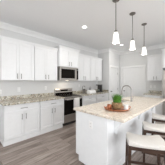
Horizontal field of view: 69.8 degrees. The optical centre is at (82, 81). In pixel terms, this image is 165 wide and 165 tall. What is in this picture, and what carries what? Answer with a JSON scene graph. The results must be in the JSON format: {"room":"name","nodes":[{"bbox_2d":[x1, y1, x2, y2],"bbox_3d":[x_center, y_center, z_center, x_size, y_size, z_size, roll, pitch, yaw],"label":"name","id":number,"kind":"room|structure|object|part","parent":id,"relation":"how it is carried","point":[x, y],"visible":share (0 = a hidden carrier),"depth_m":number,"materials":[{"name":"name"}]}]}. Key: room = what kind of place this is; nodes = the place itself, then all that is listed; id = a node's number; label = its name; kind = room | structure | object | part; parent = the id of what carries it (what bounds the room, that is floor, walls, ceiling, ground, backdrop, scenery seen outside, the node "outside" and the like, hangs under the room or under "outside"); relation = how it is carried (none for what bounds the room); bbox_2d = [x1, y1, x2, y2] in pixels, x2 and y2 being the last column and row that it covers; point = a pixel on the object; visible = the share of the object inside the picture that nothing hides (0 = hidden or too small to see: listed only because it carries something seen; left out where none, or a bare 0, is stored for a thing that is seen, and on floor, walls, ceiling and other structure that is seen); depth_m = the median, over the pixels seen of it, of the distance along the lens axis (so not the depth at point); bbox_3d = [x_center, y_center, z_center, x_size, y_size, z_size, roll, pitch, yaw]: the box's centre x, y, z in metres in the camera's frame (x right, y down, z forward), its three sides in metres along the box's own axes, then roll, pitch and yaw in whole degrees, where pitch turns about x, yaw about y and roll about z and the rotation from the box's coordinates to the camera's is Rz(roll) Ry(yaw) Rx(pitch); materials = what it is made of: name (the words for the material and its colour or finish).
{"room":"kitchen","nodes":[
{"label":"kitchen","id":0,"kind":"room"},
{"bbox_2d":[0,28,97,96],"bbox_3d":[-1.666,-0.037,3.438,8.900,2.870,0.100,0,0,-45],"label":"wall","id":1,"kind":"structure","parent":0,"point":[8,87],"depth_m":3.65,"materials":[{"name":"paint"}]},
{"bbox_2d":[0,35,34,80],"bbox_3d":[-1.706,-0.529,3.065,0.800,1.015,0.360,0,0,-45],"label":"upper cabinet","id":2,"kind":"object","parent":1,"relation":"attached to","point":[16,55],"visible":1,"depth_m":2.93,"materials":[{"name":"paint"}]},
{"bbox_3d":[-1.731,-0.497,2.848,0.373,0.935,0.019,0,0,-45],"label":"door","id":3,"kind":"part","parent":2,"relation":"part of","materials":[{"name":"paint"}]},
{"bbox_3d":[-1.669,-1.001,3.027,0.800,0.072,0.255,0,0,-45],"label":"crown moulding","id":4,"kind":"part","parent":2,"relation":"part of","materials":[{"name":"paint"}]},
{"bbox_3d":[-1.464,-0.497,3.114,0.373,0.935,0.019,0,0,-45],"label":"door","id":5,"kind":"part","parent":2,"relation":"part of","materials":[{"name":"paint"}]},
{"bbox_2d":[0,93,53,100],"bbox_3d":[-1.536,0.434,3.480,1.593,0.102,0.020,0,0,-45],"label":"backsplash","id":6,"kind":"structure","parent":1,"relation":"attached to","point":[42,94],"depth_m":3.36,"materials":[{"name":"stone"}]},
{"bbox_2d":[33,43,57,80],"bbox_3d":[-1.159,-0.529,3.611,0.738,1.015,0.360,0,0,-45],"label":"upper cabinet","id":7,"kind":"object","parent":1,"relation":"attached to","point":[45,57],"visible":0.97,"depth_m":3.48,"materials":[{"name":"paint"}]},
{"bbox_3d":[-1.191,-0.497,3.387,0.359,0.935,0.019,0,0,-45],"label":"door","id":8,"kind":"part","parent":7,"relation":"part of","materials":[{"name":"paint"}]},
{"bbox_3d":[-1.044,-1.001,3.495,0.738,0.072,0.034,0,0,-45],"label":"crown moulding","id":9,"kind":"part","parent":7,"relation":"part of","materials":[{"name":"paint"}]},
{"bbox_3d":[-0.934,-0.497,3.643,0.359,0.935,0.019,0,0,-45],"label":"door","id":10,"kind":"part","parent":7,"relation":"part of","materials":[{"name":"paint"}]},
{"bbox_2d":[54,45,79,67],"bbox_3d":[-0.562,-0.795,4.130,0.898,0.643,0.470,0,0,-45],"label":"upper cabinet","id":11,"kind":"object","parent":1,"relation":"attached to","point":[66,56],"visible":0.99,"depth_m":3.93,"materials":[{"name":"paint"}]},
{"bbox_3d":[-0.572,-0.763,3.851,0.405,0.563,0.019,0,0,-45],"label":"door","id":12,"kind":"part","parent":11,"relation":"part of","materials":[{"name":"paint"}]},
{"bbox_3d":[-0.521,-1.081,4.089,0.898,0.072,0.355,0,0,-45],"label":"crown moulding","id":13,"kind":"part","parent":11,"relation":"part of","materials":[{"name":"paint"}]},
{"bbox_2d":[57,66,77,80],"bbox_3d":[-0.559,-0.245,4.123,0.765,0.444,0.474,0,0,-45],"label":"microwave","id":14,"kind":"object","parent":11,"relation":"attached to","point":[63,73],"visible":0.96,"depth_m":3.94,"materials":[{"name":"metal"}]},
{"bbox_3d":[-0.461,-0.247,3.965,0.680,0.370,0.025,0,0,-45],"label":"door","id":15,"kind":"part","parent":14,"relation":"part of","materials":[{"name":"glass"}]},
{"bbox_3d":[-0.468,-0.249,3.937,0.570,0.305,0.002,0,0,-45],"label":"door glass","id":16,"kind":"part","parent":14,"relation":"part of","materials":[{"name":"black glass"}]},
{"bbox_3d":[-0.283,-0.763,4.140,0.405,0.563,0.019,0,0,-45],"label":"door","id":17,"kind":"part","parent":11,"relation":"part of","materials":[{"name":"paint"}]},
{"bbox_2d":[0,21,164,54],"bbox_3d":[0.409,-1.404,3.349,11.095,0.134,4.909,0,0,-8],"label":"trim","id":18,"kind":"structure","parent":1,"relation":"attached to","point":[3,25],"depth_m":4.28,"materials":[{"name":"paint"}]},
{"bbox_2d":[78,53,90,80],"bbox_3d":[-0.030,-0.529,4.738,0.772,1.015,0.360,0,0,-45],"label":"upper cabinet","id":19,"kind":"object","parent":1,"relation":"attached to","point":[84,70],"visible":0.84,"depth_m":4.64,"materials":[{"name":"paint"}]},
{"bbox_3d":[-0.069,-0.497,4.507,0.376,0.935,0.019,0,0,-45],"label":"door","id":20,"kind":"part","parent":19,"relation":"part of","materials":[{"name":"paint"}]},
{"bbox_3d":[0.201,-0.497,4.776,0.376,0.935,0.019,0,0,-45],"label":"door","id":21,"kind":"part","parent":19,"relation":"part of","materials":[{"name":"paint"}]},
{"bbox_2d":[91,56,102,80],"bbox_3d":[0.531,-0.529,5.298,0.806,1.015,0.360,0,0,-45],"label":"upper cabinet","id":22,"kind":"object","parent":1,"relation":"attached to","point":[96,63],"visible":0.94,"depth_m":5.17,"materials":[{"name":"paint"}]},
{"bbox_3d":[0.481,-0.497,5.056,0.376,0.935,0.019,0,0,-45],"label":"door","id":23,"kind":"part","parent":22,"relation":"part of","materials":[{"name":"paint"}]},
{"bbox_3d":[0.750,-0.497,5.324,0.376,0.935,0.019,0,0,-45],"label":"door","id":24,"kind":"part","parent":22,"relation":"part of","materials":[{"name":"paint"}]},
{"bbox_2d":[0,0,164,51],"bbox_3d":[0.722,-1.512,0.975,9.000,0.080,6.960,0,0,-45],"label":"ceiling","id":25,"kind":"structure","parent":0,"point":[60,19],"depth_m":2.86,"materials":[{"name":"paint"}]},
{"bbox_2d":[112,0,118,43],"bbox_3d":[0.603,-1.083,2.135,0.124,0.777,0.124,0,0,-45],"label":"pendant light","id":26,"kind":"object","parent":25,"relation":"hanging from","point":[115,36],"visible":1,"depth_m":2.12,"materials":[{"name":"white glass"}]},
{"bbox_3d":[0.603,-0.786,2.135,0.120,0.185,0.120,0,0,-45],"label":"lamp shade","id":27,"kind":"part","parent":26,"relation":"part of","materials":[{"name":"white glass"}]},
{"bbox_2d":[129,12,135,49],"bbox_3d":[1.084,-1.083,2.566,0.124,0.777,0.124,0,0,-45],"label":"pendant light","id":28,"kind":"object","parent":25,"relation":"hanging from","point":[132,43],"visible":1,"depth_m":2.54,"materials":[{"name":"white glass"}]},
{"bbox_3d":[1.084,-0.786,2.566,0.120,0.185,0.120,0,0,-45],"label":"lamp shade","id":29,"kind":"part","parent":28,"relation":"part of","materials":[{"name":"white glass"}]},
{"bbox_2d":[141,23,146,54],"bbox_3d":[1.585,-1.083,3.041,0.124,0.777,0.124,0,0,-45],"label":"pendant light","id":30,"kind":"object","parent":25,"relation":"hanging from","point":[144,52],"visible":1,"depth_m":3.01,"materials":[{"name":"white glass"}]},
{"bbox_3d":[1.585,-0.786,3.041,0.120,0.185,0.120,0,0,-45],"label":"lamp shade","id":31,"kind":"part","parent":30,"relation":"part of","materials":[{"name":"white glass"}]},
{"bbox_2d":[0,121,164,164],"bbox_3d":[0.722,1.438,0.975,9.000,0.080,6.960,0,0,-45],"label":"floor","id":32,"kind":"structure","parent":0,"point":[58,146],"depth_m":2.35,"materials":[{"name":"brown wood"}]},
{"bbox_2d":[0,102,39,146],"bbox_3d":[-1.586,0.962,2.992,0.807,0.871,0.620,0,0,-45],"label":"base cabinet","id":33,"kind":"object","parent":32,"relation":"on","point":[19,122],"visible":1,"depth_m":2.75,"materials":[{"name":"paint"}]},
{"bbox_3d":[-1.532,0.998,2.671,0.381,0.550,0.019,0,0,-45],"label":"door","id":34,"kind":"part","parent":33,"relation":"part of","materials":[{"name":"paint"}]},
{"bbox_3d":[-1.394,0.625,2.808,0.771,0.165,0.019,0,0,-45],"label":"drawer","id":35,"kind":"part","parent":33,"relation":"part of","materials":[{"name":"paint"}]},
{"bbox_3d":[-1.256,0.998,2.946,0.381,0.550,0.019,0,0,-45],"label":"door","id":36,"kind":"part","parent":33,"relation":"part of","materials":[{"name":"paint"}]},
{"bbox_2d":[0,93,64,105],"bbox_3d":[-1.321,0.453,3.265,1.593,0.140,0.628,0,0,-45],"label":"countertop","id":37,"kind":"structure","parent":33,"relation":"on","point":[29,98],"depth_m":3.15,"materials":[{"name":"stone"}]},
{"bbox_2d":[40,99,63,134],"bbox_3d":[-1.024,0.962,3.553,0.770,0.871,0.620,0,0,-45],"label":"base cabinet","id":38,"kind":"object","parent":32,"relation":"on","point":[51,111],"visible":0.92,"depth_m":3.32,"materials":[{"name":"paint"}]},
{"bbox_3d":[-0.970,0.998,3.231,0.368,0.550,0.019,0,0,-45],"label":"door","id":39,"kind":"part","parent":38,"relation":"part of","materials":[{"name":"paint"}]},
{"bbox_3d":[-0.837,0.625,3.365,0.746,0.165,0.019,0,0,-45],"label":"drawer","id":40,"kind":"part","parent":38,"relation":"part of","materials":[{"name":"paint"}]},
{"bbox_3d":[-0.703,0.998,3.498,0.368,0.550,0.019,0,0,-45],"label":"door","id":41,"kind":"part","parent":38,"relation":"part of","materials":[{"name":"paint"}]},
{"bbox_2d":[54,88,81,125],"bbox_3d":[-0.466,0.830,4.090,0.768,1.134,0.652,0,0,-45],"label":"range","id":42,"kind":"object","parent":32,"relation":"on","point":[69,113],"visible":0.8,"depth_m":3.86,"materials":[{"name":"grey metal"}]},
{"bbox_3d":[-0.678,0.371,4.303,0.768,0.217,0.052,0,0,-45],"label":"control panel","id":43,"kind":"part","parent":42,"relation":"part of","materials":[{"name":"metal"}]},
{"bbox_3d":[-0.658,0.439,4.283,0.760,0.081,0.004,0,0,-45],"label":"panel","id":44,"kind":"part","parent":42,"relation":"part of","materials":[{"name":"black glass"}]},
{"bbox_2d":[55,94,78,96],"bbox_3d":[-0.474,0.486,4.098,0.768,0.012,0.520,0,0,-45],"label":"cooktop","id":45,"kind":"object","parent":42,"relation":"in","point":[61,95],"depth_m":3.99,"materials":[{"name":"black glass"}]},
{"bbox_3d":[-0.296,1.185,3.921,0.768,0.225,0.038,0,0,-45],"label":"storage drawer","id":46,"kind":"part","parent":42,"relation":"part of","materials":[{"name":"metal"}]},
{"bbox_3d":[-0.296,0.799,3.920,0.768,0.527,0.040,0,0,-45],"label":"oven door","id":47,"kind":"part","parent":42,"relation":"part of","materials":[{"name":"black glass"}]},
{"bbox_2d":[74,98,79,107],"bbox_3d":[-0.191,0.743,3.915,0.220,0.391,0.057,0,0,-45],"label":"dish towel","id":48,"kind":"object","parent":42,"relation":"hanging from","point":[76,100],"visible":0.91,"depth_m":3.88,"materials":[{"name":"white fabric"}]},
{"bbox_2d":[82,95,95,105],"bbox_3d":[0.087,0.962,4.662,0.800,0.871,0.620,0,0,-45],"label":"base cabinet","id":49,"kind":"object","parent":32,"relation":"on","point":[90,99],"visible":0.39,"depth_m":4.43,"materials":[{"name":"paint"}]},
{"bbox_3d":[0.274,0.638,4.474,0.776,0.190,0.019,0,0,-45],"label":"drawer","id":50,"kind":"part","parent":49,"relation":"part of","materials":[{"name":"paint"}]},
{"bbox_3d":[0.274,0.878,4.474,0.776,0.270,0.019,0,0,-45],"label":"drawer","id":51,"kind":"part","parent":49,"relation":"part of","materials":[{"name":"paint"}]},
{"bbox_2d":[72,89,108,95],"bbox_3d":[0.380,0.453,4.963,1.646,0.140,0.628,0,0,-45],"label":"countertop","id":52,"kind":"structure","parent":49,"relation":"on","point":[103,90],"depth_m":4.83,"materials":[{"name":"stone"}]},
{"bbox_2d":[87,89,95,93],"bbox_3d":[0.361,0.411,4.734,0.380,0.148,0.190,0,0,-45],"label":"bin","id":53,"kind":"object","parent":52,"relation":"on","point":[92,91],"visible":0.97,"depth_m":4.63,"materials":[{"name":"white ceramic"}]},
{"bbox_2d":[96,85,101,91],"bbox_3d":[0.743,0.317,5.320,0.231,0.335,0.220,0,0,-45],"label":"coffee maker","id":54,"kind":"object","parent":52,"relation":"on","point":[99,89],"visible":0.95,"depth_m":5.29,"materials":[{"name":"grey plastic"}]},
{"bbox_2d":[96,93,107,102],"bbox_3d":[0.669,0.962,5.243,0.835,0.871,0.620,0,0,-45],"label":"base cabinet","id":55,"kind":"object","parent":32,"relation":"on","point":[99,97],"visible":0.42,"depth_m":5.01,"materials":[{"name":"paint"}]},
{"bbox_3d":[0.857,0.638,5.055,0.811,0.190,0.019,0,0,-45],"label":"drawer","id":56,"kind":"part","parent":55,"relation":"part of","materials":[{"name":"paint"}]},
{"bbox_3d":[0.857,0.878,5.055,0.811,0.270,0.019,0,0,-45],"label":"drawer","id":57,"kind":"part","parent":55,"relation":"part of","materials":[{"name":"paint"}]},
{"bbox_2d":[76,106,154,164],"bbox_3d":[1.057,0.961,2.736,2.498,0.873,0.900,0,0,-45],"label":"kitchen island","id":58,"kind":"object","parent":32,"relation":"on","point":[104,144],"visible":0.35,"depth_m":1.91,"materials":[{"name":"paint"}]},
{"bbox_3d":[0.121,0.961,1.919,0.020,0.873,0.665,0,0,-45],"label":"panel","id":59,"kind":"part","parent":58,"relation":"part of","materials":[{"name":"paint"}]},
{"bbox_2d":[73,96,164,122],"bbox_3d":[1.077,0.504,2.716,2.557,0.038,0.968,0,0,-45],"label":"countertop","id":60,"kind":"structure","parent":58,"relation":"on","point":[139,105],"depth_m":2.11,"materials":[{"name":"stone"}]},
{"bbox_2d":[104,106,130,111],"bbox_3d":[0.589,0.452,2.022,0.456,0.066,0.344,0,0,3],"label":"serving tray","id":61,"kind":"object","parent":60,"relation":"on","point":[122,108],"visible":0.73,"depth_m":1.92,"materials":[{"name":"brown wood"}]},
{"bbox_2d":[110,93,122,109],"bbox_3d":[0.593,0.335,2.019,0.265,0.272,0.297,0,0,-45],"label":"potted grass","id":62,"kind":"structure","parent":61,"relation":"on","point":[116,104],"depth_m":1.96,"materials":[{"name":"green plant"}]},
{"bbox_2d":[112,102,122,109],"bbox_3d":[0.589,0.413,2.022,0.188,0.115,0.188,0,0,-45],"label":"basket","id":63,"kind":"object","parent":62,"relation":"attached to","point":[115,105],"depth_m":1.95,"materials":[{"name":"brown wicker"}]},
{"bbox_2d":[121,85,132,101],"bbox_3d":[1.113,0.288,2.948,0.117,0.394,0.296,0,0,-45],"label":"faucet","id":64,"kind":"object","parent":60,"relation":"on","point":[124,85],"visible":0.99,"depth_m":2.86,"materials":[{"name":"silver metal"}]},
{"bbox_3d":[1.227,0.961,2.566,2.456,0.872,0.019,0,0,-45],"label":"panel","id":65,"kind":"part","parent":58,"relation":"part of","materials":[{"name":"paint"}]},
{"bbox_3d":[1.238,1.347,2.555,2.498,0.099,0.012,0,0,-45],"label":"trim","id":66,"kind":"part","parent":58,"relation":"part of","materials":[{"name":"paint"}]},
{"bbox_2d":[125,132,164,164],"bbox_3d":[0.839,1.077,1.597,0.476,0.641,0.336,0,0,15],"label":"bar stool","id":67,"kind":"object","parent":32,"relation":"on","point":[155,144],"visible":1,"depth_m":1.51,"materials":[{"name":"beige fabric"}]},
{"bbox_3d":[0.673,1.113,1.786,0.057,0.570,0.057,0,0,15],"label":"leg","id":68,"kind":"part","parent":67,"relation":"part of","materials":[{"name":"brown wood"}]},
{"bbox_3d":[0.600,1.113,1.517,0.057,0.570,0.057,0,0,15],"label":"leg","id":69,"kind":"part","parent":67,"relation":"part of","materials":[{"name":"brown wood"}]},
{"bbox_2d":[126,132,164,150],"bbox_3d":[0.839,0.792,1.597,0.464,0.070,0.322,0,0,15],"label":"seat cushion","id":70,"kind":"object","parent":67,"relation":"on","point":[135,141],"depth_m":1.51,"materials":[{"name":"beige fabric"}]},
{"bbox_2d":[144,95,161,114],"bbox_3d":[2.826,0.962,4.629,0.650,0.871,0.610,0,0,-45],"label":"base cabinet","id":71,"kind":"object","parent":32,"relation":"on","point":[158,108],"visible":0.15,"depth_m":4.32,"materials":[{"name":"paint"}]},
{"bbox_2d":[143,90,161,95],"bbox_3d":[2.824,0.453,4.640,0.643,0.140,0.633,0,0,-45],"label":"countertop","id":72,"kind":"structure","parent":71,"relation":"on","point":[151,92],"depth_m":4.70,"materials":[{"name":"stone"}]},
{"bbox_3d":[2.627,0.625,4.431,0.019,0.165,0.586,0,0,-45],"label":"drawer","id":73,"kind":"part","parent":71,"relation":"part of","materials":[{"name":"paint"}]},
{"bbox_3d":[2.732,0.998,4.326,0.019,0.550,0.288,0,0,-45],"label":"door","id":74,"kind":"part","parent":71,"relation":"part of","materials":[{"name":"paint"}]},
{"bbox_2d":[142,121,164,161],"bbox_3d":[1.309,1.077,2.069,0.476,0.641,0.336,0,0,23],"label":"bar stool","id":75,"kind":"object","parent":32,"relation":"on","point":[159,129],"visible":0.73,"depth_m":2.00,"materials":[{"name":"white fabric"}]},
{"bbox_3d":[1.062,1.113,2.022,0.057,0.570,0.057,0,0,23],"label":"leg","id":76,"kind":"part","parent":75,"relation":"part of","materials":[{"name":"brown wood"}]},
{"bbox_2d":[142,121,164,132],"bbox_3d":[1.309,0.792,2.069,0.464,0.070,0.322,0,0,23],"label":"seat cushion","id":77,"kind":"object","parent":75,"relation":"on","point":[147,127],"depth_m":2.00,"materials":[{"name":"beige fabric"}]},
{"bbox_2d":[151,113,164,138],"bbox_3d":[1.806,1.077,2.633,0.476,0.641,0.336,0,0,30],"label":"bar stool","id":78,"kind":"object","parent":32,"relation":"on","point":[155,117],"visible":0.71,"depth_m":2.59,"materials":[{"name":"white fabric"}]},
{"bbox_2d":[152,113,164,119],"bbox_3d":[1.806,0.792,2.633,0.464,0.070,0.322,0,0,30],"label":"seat cushion","id":79,"kind":"object","parent":78,"relation":"on","point":[154,116],"depth_m":2.60,"materials":[{"name":"beige fabric"}]},
{"bbox_2d":[162,51,164,114],"bbox_3d":[3.046,0.170,4.399,0.667,2.454,0.014,0,0,-45],"label":"end panel","id":80,"kind":"object","parent":32,"relation":"on","point":[162,51],"visible":0.33,"depth_m":4.16,"materials":[{"name":"paint"}]},
{"bbox_2d":[163,70,164,114],"bbox_3d":[3.334,0.498,4.021,0.770,1.760,0.910,0,0,-45],"label":"refrigerator","id":81,"kind":"object","parent":32,"relation":"on","point":[163,70],"visible":0.73,"depth_m":4.07,"materials":[{"name":"grey metal"}]},
{"bbox_2d":[98,52,106,89],"bbox_3d":[0.967,-0.037,5.614,0.100,2.870,0.540,0,0,-45],"label":"wall","id":82,"kind":"structure","parent":0,"point":[103,56],"depth_m":5.49,"materials":[{"name":"paint"}]},
{"bbox_2d":[107,52,119,100],"bbox_3d":[1.511,-0.037,5.705,1.000,2.870,0.100,0,0,-45],"label":"wall","id":83,"kind":"structure","parent":0,"point":[113,59],"depth_m":5.59,"materials":[{"name":"paint"}]},
{"bbox_2d":[109,65,118,99],"bbox_3d":[1.509,0.336,5.633,0.855,2.125,0.104,0,0,-45],"label":"door","id":84,"kind":"structure","parent":83,"relation":"in","point":[113,73],"depth_m":5.62,"materials":[{"name":"paint"}]},
{"bbox_2d":[120,47,164,94],"bbox_3d":[3.914,-0.037,4.091,0.120,2.870,6.860,0,0,-45],"label":"wall","id":85,"kind":"structure","parent":0,"point":[131,59],"depth_m":5.28,"materials":[{"name":"paint"}]},
{"bbox_2d":[121,65,145,97],"bbox_3d":[2.356,0.336,5.566,0.104,2.125,1.140,0,0,-45],"label":"door","id":86,"kind":"structure","parent":85,"relation":"in","point":[135,78],"depth_m":5.52,"materials":[{"name":"paint"}]},
{"bbox_2d":[146,54,161,80],"bbox_3d":[2.923,-0.529,4.722,0.380,1.015,0.594,0,0,-45],"label":"upper cabinet","id":87,"kind":"object","parent":85,"relation":"attached to","point":[154,62],"visible":0.94,"depth_m":4.62,"materials":[{"name":"paint"}]},
{"bbox_3d":[2.735,-0.497,4.705,0.019,0.935,0.270,0,0,-45],"label":"door","id":88,"kind":"part","parent":87,"relation":"part of","materials":[{"name":"paint"}]},
{"bbox_3d":[2.914,-1.001,4.713,0.355,0.072,0.594,0,0,-45],"label":"crown moulding","id":89,"kind":"part","parent":87,"relation":"part of","materials":[{"name":"paint"}]},
{"bbox_3d":[2.929,-0.497,4.511,0.019,0.935,0.270,0,0,-45],"label":"door","id":90,"kind":"part","parent":87,"relation":"part of","materials":[{"name":"paint"}]},
{"bbox_2d":[149,90,161,92],"bbox_3d":[3.051,0.434,4.853,0.020,0.102,0.613,0,0,-45],"label":"backsplash","id":91,"kind":"structure","parent":85,"relation":"attached to","point":[150,91],"depth_m":4.91,"materials":[{"name":"stone"}]},
{"bbox_2d":[161,49,164,68],"bbox_3d":[3.352,-0.792,4.059,0.710,0.660,0.964,0,0,-45],"label":"upper cabinet","id":92,"kind":"object","parent":85,"relation":"attached to","point":[163,50],"visible":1,"depth_m":4.12,"materials":[{"name":"paint"}]},
{"bbox_3d":[2.982,-0.760,3.990,0.019,0.580,0.455,0,0,-45],"label":"door","id":93,"kind":"part","parent":92,"relation":"part of","materials":[{"name":"paint"}]}
]}

